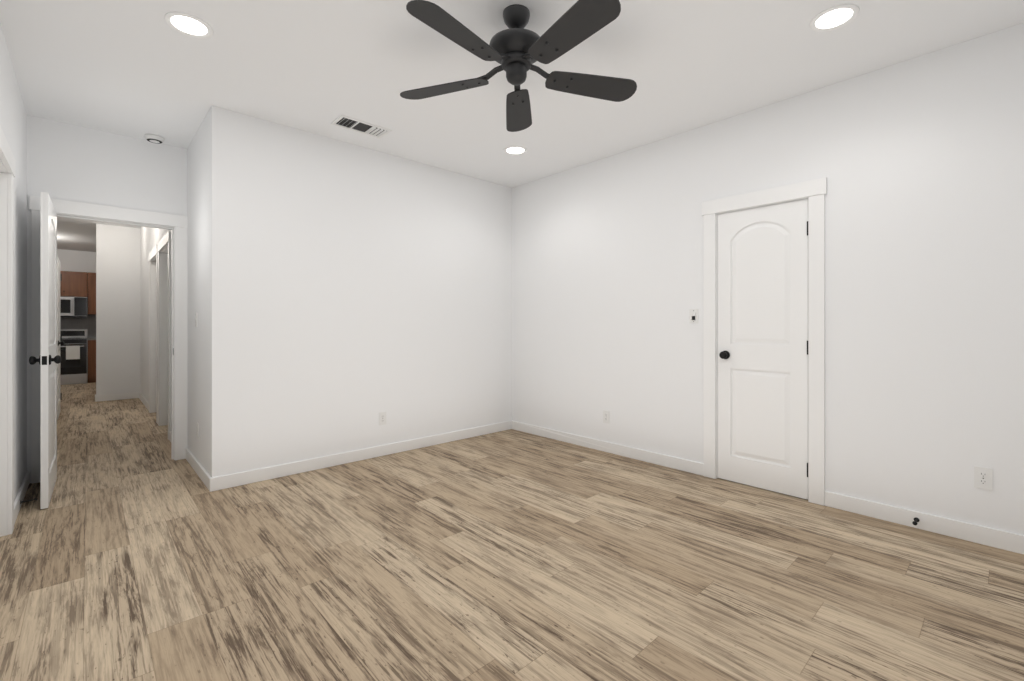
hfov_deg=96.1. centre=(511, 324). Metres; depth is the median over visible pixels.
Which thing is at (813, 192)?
trim
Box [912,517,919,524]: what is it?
door stop
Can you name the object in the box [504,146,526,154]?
recessed light
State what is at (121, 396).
baseboard
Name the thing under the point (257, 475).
baseboard
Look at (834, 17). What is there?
recessed light
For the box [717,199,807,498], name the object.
closet door
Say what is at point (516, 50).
fan
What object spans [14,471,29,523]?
baseboard
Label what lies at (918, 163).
wall
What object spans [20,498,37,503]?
door stop
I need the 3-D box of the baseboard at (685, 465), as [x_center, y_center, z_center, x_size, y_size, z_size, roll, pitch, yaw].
[0.761,1.133,4.399,0.017,0.095,2.183,0,0,-43]
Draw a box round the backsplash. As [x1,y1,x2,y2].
[60,315,95,337]
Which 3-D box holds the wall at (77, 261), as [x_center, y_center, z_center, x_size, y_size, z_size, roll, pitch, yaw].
[-9.391,-0.190,9.513,5.000,2.740,0.120,0,0,-43]
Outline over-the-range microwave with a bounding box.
[60,297,86,317]
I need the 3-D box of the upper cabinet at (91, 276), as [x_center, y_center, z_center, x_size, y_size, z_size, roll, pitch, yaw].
[-8.531,-0.655,9.984,0.998,0.870,0.344,0,0,-43]
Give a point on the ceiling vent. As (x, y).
(356, 125)
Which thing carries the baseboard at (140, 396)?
attached to the wall at (198, 276)
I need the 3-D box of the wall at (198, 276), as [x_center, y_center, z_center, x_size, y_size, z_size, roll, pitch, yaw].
[-4.111,-0.190,5.487,0.140,2.740,5.700,0,0,-43]
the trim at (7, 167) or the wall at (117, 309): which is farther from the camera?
the wall at (117, 309)
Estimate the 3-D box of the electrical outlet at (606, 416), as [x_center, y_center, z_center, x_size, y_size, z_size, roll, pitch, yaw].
[0.877,0.855,4.279,0.008,0.115,0.070,0,0,-43]
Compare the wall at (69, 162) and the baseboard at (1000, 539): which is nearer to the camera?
the baseboard at (1000, 539)
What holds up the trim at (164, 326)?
attached to the wall at (198, 276)
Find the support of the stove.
on the floor
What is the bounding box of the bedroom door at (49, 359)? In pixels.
[29,192,60,508]
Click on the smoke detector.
(154, 138)
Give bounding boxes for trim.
[0,126,14,536]
[29,195,187,483]
[148,245,157,423]
[157,231,170,439]
[702,177,826,505]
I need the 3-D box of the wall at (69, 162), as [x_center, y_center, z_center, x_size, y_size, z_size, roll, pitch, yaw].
[-3.280,-0.190,3.790,1.220,2.740,0.120,0,0,-43]
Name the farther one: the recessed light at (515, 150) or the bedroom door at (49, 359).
the recessed light at (515, 150)
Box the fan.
[400,0,636,131]
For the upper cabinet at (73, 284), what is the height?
0.510 m
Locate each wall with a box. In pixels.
[0,23,26,501]
[27,115,186,483]
[57,249,95,379]
[96,224,139,394]
[140,111,208,473]
[209,106,511,477]
[512,23,1023,534]
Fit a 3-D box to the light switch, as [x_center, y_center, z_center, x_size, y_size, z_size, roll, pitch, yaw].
[1.445,-0.070,3.660,0.011,0.115,0.070,0,0,-43]
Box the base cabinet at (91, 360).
[88,338,95,381]
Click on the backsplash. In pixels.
(88, 323)
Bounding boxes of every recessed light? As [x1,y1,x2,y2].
[164,12,212,38]
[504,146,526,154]
[809,4,859,31]
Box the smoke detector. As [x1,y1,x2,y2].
[144,134,164,143]
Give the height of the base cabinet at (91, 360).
0.910 m
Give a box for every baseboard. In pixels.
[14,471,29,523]
[95,392,137,401]
[138,392,148,410]
[186,448,209,485]
[206,421,509,491]
[510,420,703,475]
[824,491,1023,553]
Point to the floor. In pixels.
(134, 552)
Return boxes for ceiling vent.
[331,115,391,137]
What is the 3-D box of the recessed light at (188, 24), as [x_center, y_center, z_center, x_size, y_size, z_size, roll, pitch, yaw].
[-1.680,-1.556,2.396,0.210,0.007,0.210,0,0,-43]
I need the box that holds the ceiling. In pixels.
[0,0,1023,251]
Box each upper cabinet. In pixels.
[60,271,86,296]
[88,272,95,314]
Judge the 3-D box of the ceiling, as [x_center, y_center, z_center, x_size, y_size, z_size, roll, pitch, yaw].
[-4.093,-1.620,4.966,6.620,0.120,13.990,0,0,-43]
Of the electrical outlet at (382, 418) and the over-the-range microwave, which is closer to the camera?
the electrical outlet at (382, 418)
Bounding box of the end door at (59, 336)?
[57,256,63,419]
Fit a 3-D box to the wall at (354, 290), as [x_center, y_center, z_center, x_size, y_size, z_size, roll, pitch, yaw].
[-1.108,-0.190,4.298,2.900,2.740,0.120,0,0,-43]
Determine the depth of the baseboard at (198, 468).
3.65 m
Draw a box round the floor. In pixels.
[0,380,1023,680]
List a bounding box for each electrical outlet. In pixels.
[379,412,385,424]
[603,410,609,423]
[974,466,992,490]
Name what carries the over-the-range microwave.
attached to the upper cabinet at (73, 284)
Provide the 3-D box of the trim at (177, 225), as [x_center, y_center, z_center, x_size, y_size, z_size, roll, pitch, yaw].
[-3.271,0.110,3.799,0.979,2.140,0.166,0,0,-43]
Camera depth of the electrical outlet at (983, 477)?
2.48 m
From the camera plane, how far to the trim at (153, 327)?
6.18 m
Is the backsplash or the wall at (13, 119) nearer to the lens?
the wall at (13, 119)
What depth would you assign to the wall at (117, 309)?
7.25 m
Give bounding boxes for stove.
[60,329,86,384]
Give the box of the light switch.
[689,309,697,322]
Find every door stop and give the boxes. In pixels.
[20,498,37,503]
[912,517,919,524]

